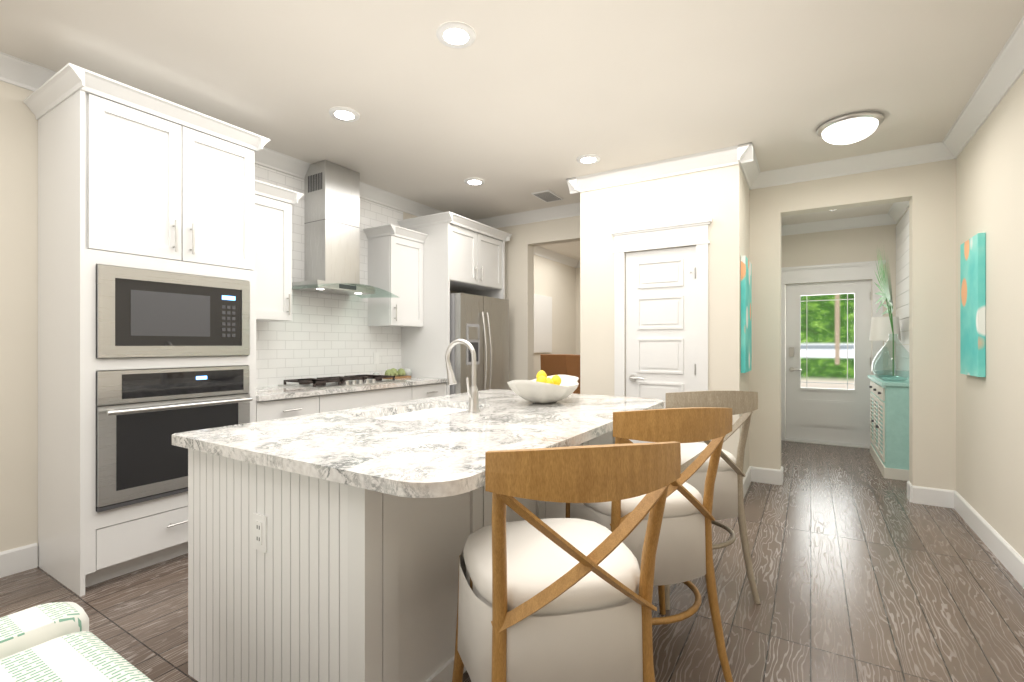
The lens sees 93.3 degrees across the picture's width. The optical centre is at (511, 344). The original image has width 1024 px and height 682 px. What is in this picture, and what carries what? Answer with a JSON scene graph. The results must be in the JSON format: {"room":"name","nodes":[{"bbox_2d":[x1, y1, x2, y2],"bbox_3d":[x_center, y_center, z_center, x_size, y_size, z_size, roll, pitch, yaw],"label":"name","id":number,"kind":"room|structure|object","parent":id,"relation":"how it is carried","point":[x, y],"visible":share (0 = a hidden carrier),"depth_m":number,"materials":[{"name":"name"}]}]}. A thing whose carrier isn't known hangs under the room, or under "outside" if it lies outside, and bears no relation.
{"room":"kitchen","nodes":[
{"label":"kitchen","id":0,"kind":"room"},
{"bbox_2d":[263,375,447,402],"bbox_3d":[-1.422,0.355,4.164,0.657,0.034,1.948,0,0,32],"label":"countertop","id":1,"kind":"structure","parent":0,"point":[337,386],"depth_m":3.89,"materials":[{"name":"white stone"}]},
{"bbox_2d":[277,374,405,389],"bbox_3d":[-1.435,0.313,4.166,0.520,0.050,0.910,0,0,32],"label":"gas cooktop","id":2,"kind":"object","parent":1,"relation":"in","point":[320,383],"depth_m":4.01,"materials":[{"name":"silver metal"}]},
{"bbox_2d":[0,427,1023,681],"bbox_3d":[0.210,1.288,2.985,4.920,0.060,11.540,0,0,32],"label":"floor","id":3,"kind":"structure","parent":0,"point":[864,571],"depth_m":2.39,"materials":[{"name":"brown wood"}]},
{"bbox_2d":[0,602,152,681],"bbox_3d":[-1.170,0.828,0.893,0.910,0.860,0.820,0,0,32],"label":"chair","id":4,"kind":"object","parent":3,"relation":"on","point":[54,642],"visible":1,"depth_m":1.24,"materials":[{"name":"fabric"}]},
{"bbox_2d":[35,67,262,596],"bbox_3d":[-2.174,-0.050,2.953,0.651,2.615,0.900,0,0,32],"label":"tall cabinet","id":5,"kind":"object","parent":3,"relation":"on","point":[197,271],"depth_m":2.64,"materials":[{"name":"white wood"}]},
{"bbox_2d":[95,264,249,357],"bbox_3d":[-1.914,-0.170,2.798,0.042,0.475,0.780,0,0,32],"label":"microwave","id":6,"kind":"object","parent":5,"relation":"in","point":[141,311],"depth_m":2.73,"materials":[{"name":"silver metal"}]},
{"bbox_2d":[95,365,252,512],"bbox_3d":[-1.886,0.495,2.781,0.108,0.715,0.780,0,0,32],"label":"wall oven","id":7,"kind":"object","parent":5,"relation":"in","point":[138,409],"depth_m":2.66,"materials":[{"name":"silver metal"}]},
{"bbox_2d":[263,395,330,420],"bbox_3d":[-1.804,0.816,3.574,0.626,0.885,0.546,0,0,32],"label":"base cabinet","id":8,"kind":"object","parent":3,"relation":"on","point":[274,408],"depth_m":3.42,"materials":[{"name":"white wood"}]},
{"bbox_2d":[331,387,418,410],"bbox_3d":[-1.438,0.816,4.167,0.626,0.885,1.112,0,0,32],"label":"base cabinet","id":9,"kind":"object","parent":3,"relation":"on","point":[349,399],"depth_m":4.02,"materials":[{"name":"white wood"}]},
{"bbox_2d":[183,431,614,681],"bbox_3d":[-0.259,0.817,2.458,1.016,0.882,2.089,0,0,32],"label":"kitchen island","id":10,"kind":"object","parent":3,"relation":"on","point":[326,546],"depth_m":1.54,"materials":[{"name":"wood"}]},
{"bbox_2d":[172,391,663,506],"bbox_3d":[-0.161,0.357,2.403,1.320,0.038,2.180,0,0,32],"label":"island countertop","id":11,"kind":"structure","parent":10,"relation":"on","point":[434,460],"depth_m":1.72,"materials":[{"name":"white stone"}]},
{"bbox_2d":[376,403,463,418],"bbox_3d":[-0.448,0.475,2.510,0.416,0.222,0.716,0,0,32],"label":"sink","id":12,"kind":"object","parent":11,"relation":"in","point":[417,412],"depth_m":2.66,"materials":[{"name":"white stone"}]},
{"bbox_2d":[445,339,483,410],"bbox_3d":[-0.262,0.155,2.449,0.213,0.366,0.092,0,0,32],"label":"faucet","id":13,"kind":"object","parent":11,"relation":"on","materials":[{"name":"silver metal"}]},
{"bbox_2d":[419,383,446,398],"bbox_3d":[-1.069,0.816,4.765,0.626,0.885,0.556,0,0,32],"label":"base cabinet","id":14,"kind":"object","parent":3,"relation":"on","point":[426,390],"depth_m":4.65,"materials":[{"name":"white wood"}]},
{"bbox_2d":[403,291,508,394],"bbox_3d":[-0.570,0.370,5.450,0.737,1.775,0.985,0,0,32],"label":"refrigerator","id":15,"kind":"object","parent":3,"relation":"on","point":[480,320],"depth_m":5.01,"materials":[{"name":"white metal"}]},
{"bbox_2d":[540,354,573,375],"bbox_3d":[0.679,0.696,6.880,0.474,1.123,0.557,0,0,14],"label":"dining chair","id":16,"kind":"object","parent":3,"relation":"on","point":[553,364],"visible":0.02,"depth_m":6.64,"materials":[{"name":"brown wood"}]},
{"bbox_2d":[452,441,680,681],"bbox_3d":[0.119,0.738,1.309,0.547,1.047,0.611,0,0,-13],"label":"counter stool","id":17,"kind":"object","parent":3,"relation":"on","point":[556,600],"visible":1,"depth_m":1.12,"materials":[{"name":"brown wood"}]},
{"bbox_2d":[565,354,579,393],"bbox_3d":[1.074,0.696,6.483,0.557,1.123,0.474,0,0,-40],"label":"dining chair","id":18,"kind":"object","parent":3,"relation":"on","point":[573,364],"visible":0.02,"depth_m":6.39,"materials":[{"name":"brown wood"}]},
{"bbox_2d":[565,407,732,681],"bbox_3d":[0.520,0.738,1.920,0.547,1.047,0.611,0,0,-13],"label":"counter stool","id":19,"kind":"object","parent":3,"relation":"on","point":[684,553],"visible":0.48,"depth_m":1.74,"materials":[{"name":"brown wood"}]},
{"bbox_2d":[665,390,759,609],"bbox_3d":[0.939,0.738,2.549,0.547,1.047,0.611,0,0,-6],"label":"counter stool","id":20,"kind":"object","parent":3,"relation":"on","point":[728,501],"visible":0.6,"depth_m":2.37,"materials":[{"name":"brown wood"}]},
{"bbox_2d":[868,375,895,454],"bbox_3d":[4.161,0.823,5.371,0.272,0.870,0.488,0,0,32],"label":"base cabinet","id":21,"kind":"object","parent":3,"relation":"on","point":[871,377],"depth_m":5.56,"materials":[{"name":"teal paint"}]},
{"bbox_2d":[872,379,908,462],"bbox_3d":[3.953,0.823,5.034,0.272,0.870,0.496,0,0,32],"label":"base cabinet","id":22,"kind":"object","parent":3,"relation":"on","point":[873,380],"depth_m":5.23,"materials":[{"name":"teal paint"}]},
{"bbox_2d":[869,317,900,376],"bbox_3d":[4.127,0.028,5.350,0.280,0.660,0.280,0,0,32],"label":"table lamp","id":23,"kind":"object","parent":22,"relation":"on","point":[880,329],"visible":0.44,"depth_m":5.26,"materials":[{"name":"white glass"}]},
{"bbox_2d":[876,379,908,480],"bbox_3d":[3.744,0.823,4.697,0.272,0.870,0.488,0,0,32],"label":"base cabinet","id":24,"kind":"object","parent":3,"relation":"on","point":[889,425],"depth_m":4.52,"materials":[{"name":"teal paint"}]},
{"bbox_2d":[872,250,908,381],"bbox_3d":[3.732,-0.341,4.739,0.340,1.398,1.154,0,0,32],"label":"fronds","id":25,"kind":"object","parent":24,"relation":"on","point":[885,287],"visible":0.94,"depth_m":4.77,"materials":[{"name":"green plant"}]},
{"bbox_2d":[0,72,1023,558],"bbox_3d":[0.210,-0.142,2.985,4.920,2.800,11.540,0,0,32],"label":"wall","id":26,"kind":"structure","parent":0,"point":[966,438],"depth_m":3.81,"materials":[{"name":"paint"}]},
{"bbox_2d":[0,543,37,577],"bbox_3d":[-3.707,1.190,1.081,0.016,0.135,3.885,0,0,32],"label":"baseboard","id":27,"kind":"structure","parent":26,"relation":"attached to","point":[20,559],"depth_m":2.66,"materials":[{"name":"white wood"}]},
{"bbox_2d":[0,52,442,216],"bbox_3d":[-2.619,-1.484,2.763,0.100,0.115,7.950,0,0,32],"label":"crown molding","id":28,"kind":"structure","parent":26,"relation":"attached to","point":[15,71],"depth_m":3.91,"materials":[{"name":"white wood"}]},
{"bbox_2d":[263,191,294,322],"bbox_3d":[-1.954,-0.637,3.617,0.327,0.910,0.459,0,0,32],"label":"upper cabinet","id":29,"kind":"object","parent":26,"relation":"attached to","point":[278,214],"depth_m":3.64,"materials":[{"name":"white wood"}]},
{"bbox_2d":[303,160,362,290],"bbox_3d":[-1.579,-1.030,4.254,0.279,1.016,0.360,0,0,32],"label":"hood chimney","id":30,"kind":"object","parent":26,"relation":"attached to","point":[332,202],"depth_m":4.13,"materials":[{"name":"silver metal"}]},
{"bbox_2d":[275,159,400,298],"bbox_3d":[-1.481,-0.983,4.194,0.508,1.111,0.900,0,0,32],"label":"range hood","id":31,"kind":"object","parent":30,"relation":"attached to","point":[328,230],"depth_m":4.13,"materials":[{"name":"silver metal"}]},
{"bbox_2d":[363,231,426,326],"bbox_3d":[-1.172,-0.617,4.884,0.327,0.870,0.459,0,0,32],"label":"upper cabinet","id":32,"kind":"object","parent":26,"relation":"attached to","point":[394,266],"depth_m":4.74,"materials":[{"name":"white wood"}]},
{"bbox_2d":[399,219,482,290],"bbox_3d":[-0.759,-0.942,5.267,0.626,0.580,0.565,0,0,32],"label":"upper cabinet","id":33,"kind":"object","parent":26,"relation":"attached to","point":[454,251],"depth_m":4.96,"materials":[{"name":"white wood"}]},
{"bbox_2d":[455,231,502,290],"bbox_3d":[-0.530,-0.942,5.637,0.626,0.580,0.565,0,0,32],"label":"upper cabinet","id":34,"kind":"object","parent":26,"relation":"attached to","point":[492,245],"depth_m":5.58,"materials":[{"name":"white wood"}]},
{"bbox_2d":[474,203,579,227],"bbox_3d":[0.299,-1.484,5.575,1.870,0.115,0.100,0,0,32],"label":"crown molding","id":35,"kind":"structure","parent":26,"relation":"attached to","point":[569,210],"depth_m":5.61,"materials":[{"name":"white"}]},
{"bbox_2d":[534,294,551,352],"bbox_3d":[0.468,-0.332,7.821,0.032,0.940,0.740,0,0,32],"label":"canvas","id":36,"kind":"object","parent":26,"relation":"attached to","point":[542,323],"visible":0.64,"depth_m":7.83,"materials":[{"name":"white paint"}]},
{"bbox_2d":[534,246,579,267],"bbox_3d":[0.390,-1.484,7.634,0.100,0.115,3.200,0,0,32],"label":"crown molding","id":37,"kind":"structure","parent":26,"relation":"attached to","point":[539,251],"depth_m":8.22,"materials":[{"name":"white"}]},
{"bbox_2d":[626,246,695,442],"bbox_3d":[1.265,0.214,4.152,0.602,2.064,0.100,0,0,32],"label":"pantry door","id":38,"kind":"structure","parent":26,"relation":"in","point":[660,323],"depth_m":4.16,"materials":[{"name":"white wood"}]},
{"bbox_2d":[566,142,755,193],"bbox_3d":[1.194,-1.484,4.140,1.560,0.115,0.100,0,0,32],"label":"crown molding","id":39,"kind":"structure","parent":26,"relation":"attached to","point":[742,154],"depth_m":4.07,"materials":[{"name":"white wood"}]},
{"bbox_2d":[611,217,711,442],"bbox_3d":[1.256,0.117,4.136,0.846,2.282,0.042,0,0,32],"label":"door frame","id":40,"kind":"structure","parent":26,"relation":"attached to","point":[674,234],"depth_m":4.10,"materials":[{"name":"white wood"}]},
{"bbox_2d":[741,255,751,372],"bbox_3d":[1.978,-0.242,4.079,0.033,0.940,0.480,0,0,32],"label":"canvas","id":41,"kind":"object","parent":26,"relation":"attached to","point":[746,315],"visible":1,"depth_m":3.94},
{"bbox_2d":[743,466,755,498],"bbox_3d":[1.998,1.190,4.134,0.016,0.135,0.766,0,0,32],"label":"baseboard","id":42,"kind":"structure","parent":26,"relation":"attached to","point":[750,475],"depth_m":4.28,"materials":[{"name":"white wood"}]},
{"bbox_2d":[741,158,763,187],"bbox_3d":[2.015,-1.484,4.080,0.100,0.115,0.600,0,0,32],"label":"crown molding","id":43,"kind":"structure","parent":26,"relation":"attached to","point":[754,178],"depth_m":4.26,"materials":[{"name":"white wood"}]},
{"bbox_2d":[756,467,763,481],"bbox_3d":[2.876,1.190,5.494,0.020,0.135,2.170,0,0,32],"label":"baseboard","id":44,"kind":"structure","parent":26,"relation":"attached to","point":[759,470],"depth_m":4.41,"materials":[{"name":"white wood"}]},
{"bbox_2d":[786,280,871,445],"bbox_3d":[3.979,0.224,6.110,0.912,2.024,0.109,0,0,32],"label":"front door","id":45,"kind":"structure","parent":26,"relation":"in","point":[833,415],"depth_m":6.09,"materials":[{"name":"white wood"}]},
{"bbox_2d":[781,214,883,235],"bbox_3d":[3.964,-1.484,6.038,1.080,0.115,0.100,0,0,32],"label":"crown molding","id":46,"kind":"structure","parent":26,"relation":"attached to","point":[872,220],"depth_m":6.01,"materials":[{"name":"white"}]},
{"bbox_2d":[781,260,884,448],"bbox_3d":[3.984,0.127,6.118,1.176,2.262,0.142,0,0,32],"label":"door frame","id":47,"kind":"structure","parent":26,"relation":"attached to","point":[835,272],"depth_m":6.06,"materials":[{"name":"white wood"}]},
{"bbox_2d":[749,142,939,189],"bbox_3d":[2.681,-1.484,4.103,1.410,0.115,0.100,0,0,32],"label":"crown molding","id":48,"kind":"structure","parent":26,"relation":"attached to","point":[927,153],"depth_m":4.01,"materials":[{"name":"white wood"}]},
{"bbox_2d":[884,201,908,224],"bbox_3d":[3.948,-1.484,4.831,0.100,0.115,2.170,0,0,32],"label":"crown molding","id":49,"kind":"structure","parent":26,"relation":"attached to","point":[898,209],"depth_m":5.46,"materials":[{"name":"white"}]},
{"bbox_2d":[896,209,908,378],"bbox_3d":[3.986,-0.140,4.810,0.012,2.515,2.155,0,0,32],"label":"wall","id":50,"kind":"structure","parent":26,"relation":"attached to","point":[902,269],"depth_m":5.30,"materials":[{"name":"white"}]},
{"bbox_2d":[916,486,939,505],"bbox_3d":[3.969,1.190,4.818,0.030,0.135,2.170,0,0,32],"label":"baseboard","id":51,"kind":"structure","parent":26,"relation":"attached to","point":[933,494],"depth_m":3.78,"materials":[{"name":"white wood"}]},
{"bbox_2d":[960,233,985,376],"bbox_3d":[3.111,-0.252,3.268,0.035,0.920,0.430,0,0,32],"label":"canvas","id":52,"kind":"object","parent":26,"relation":"attached to","point":[973,306],"visible":1,"depth_m":3.18},
{"bbox_2d":[936,16,1023,161],"bbox_3d":[1.278,-1.484,0.357,0.100,0.115,7.950,0,0,32],"label":"crown molding","id":53,"kind":"structure","parent":26,"relation":"attached to","point":[998,80],"depth_m":2.87,"materials":[{"name":"white wood"}]},
{"bbox_2d":[948,490,1023,587],"bbox_3d":[1.314,1.190,0.335,0.016,0.135,7.950,0,0,32],"label":"baseboard","id":54,"kind":"structure","parent":26,"relation":"attached to","point":[995,542],"depth_m":2.97,"materials":[{"name":"white wood"}]},
{"bbox_2d":[0,0,1023,260],"bbox_3d":[0.210,-1.582,2.985,4.920,0.080,11.540,0,0,32],"label":"ceiling","id":55,"kind":"structure","parent":0,"point":[516,104],"depth_m":2.76,"materials":[{"name":"paint"}]},
{"bbox_2d":[329,107,359,121],"bbox_3d":[-1.120,-1.536,3.230,0.195,0.012,0.195,0,0,-13],"label":"recessed light","id":56,"kind":"object","parent":55,"relation":"in","point":[345,114],"depth_m":3.22,"materials":[{"name":"white plastic"}]},
{"bbox_2d":[436,21,475,47],"bbox_3d":[-0.278,-1.536,2.405,0.195,0.012,0.195,0,0,-13],"label":"recessed light","id":57,"kind":"object","parent":55,"relation":"in","point":[453,34],"depth_m":2.39,"materials":[{"name":"white"}]},
{"bbox_2d":[464,178,484,185],"bbox_3d":[-0.353,-1.536,4.567,0.195,0.012,0.195,0,0,-13],"label":"recessed light","id":58,"kind":"object","parent":55,"relation":"in","point":[469,181],"depth_m":4.55,"materials":[{"name":"white"}]},
{"bbox_2d":[531,190,563,201],"bbox_3d":[0.370,-1.535,5.014,0.200,0.014,0.340,0,0,32],"label":"ceiling vent","id":59,"kind":"object","parent":55,"relation":"in","point":[547,196],"visible":0.98,"depth_m":4.99,"materials":[{"name":"white metal"}]},
{"bbox_2d":[577,154,599,163],"bbox_3d":[0.635,-1.536,4.016,0.195,0.012,0.195,0,0,-13],"label":"recessed light","id":60,"kind":"object","parent":55,"relation":"in","point":[588,158],"depth_m":4.00,"materials":[{"name":"white"}]},
{"bbox_2d":[817,111,883,144],"bbox_3d":[2.355,-1.471,3.376,0.388,0.142,0.388,0,0,32],"label":"flush-mount ceiling light","id":61,"kind":"object","parent":55,"relation":"attached to","point":[850,128],"visible":1,"depth_m":3.28,"materials":[{"name":"white glass"}]},
{"bbox_2d":[488,371,591,410],"bbox_3d":[0.188,0.264,2.823,0.369,0.147,0.568,0,0,32],"label":"bowl","id":62,"kind":"object","parent":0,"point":[545,392],"depth_m":2.73,"materials":[{"name":"white ceramic"}]},
{"label":"outside","id":63,"kind":"structure","parent":0,"visible":0},
{"bbox_2d":[785,285,853,405],"bbox_3d":[6.043,-0.692,9.784,10.000,6.500,0.001,0,0,32],"label":"window","id":64,"kind":"structure","parent":63,"point":[826,319],"depth_m":9.64,"materials":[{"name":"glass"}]}
]}

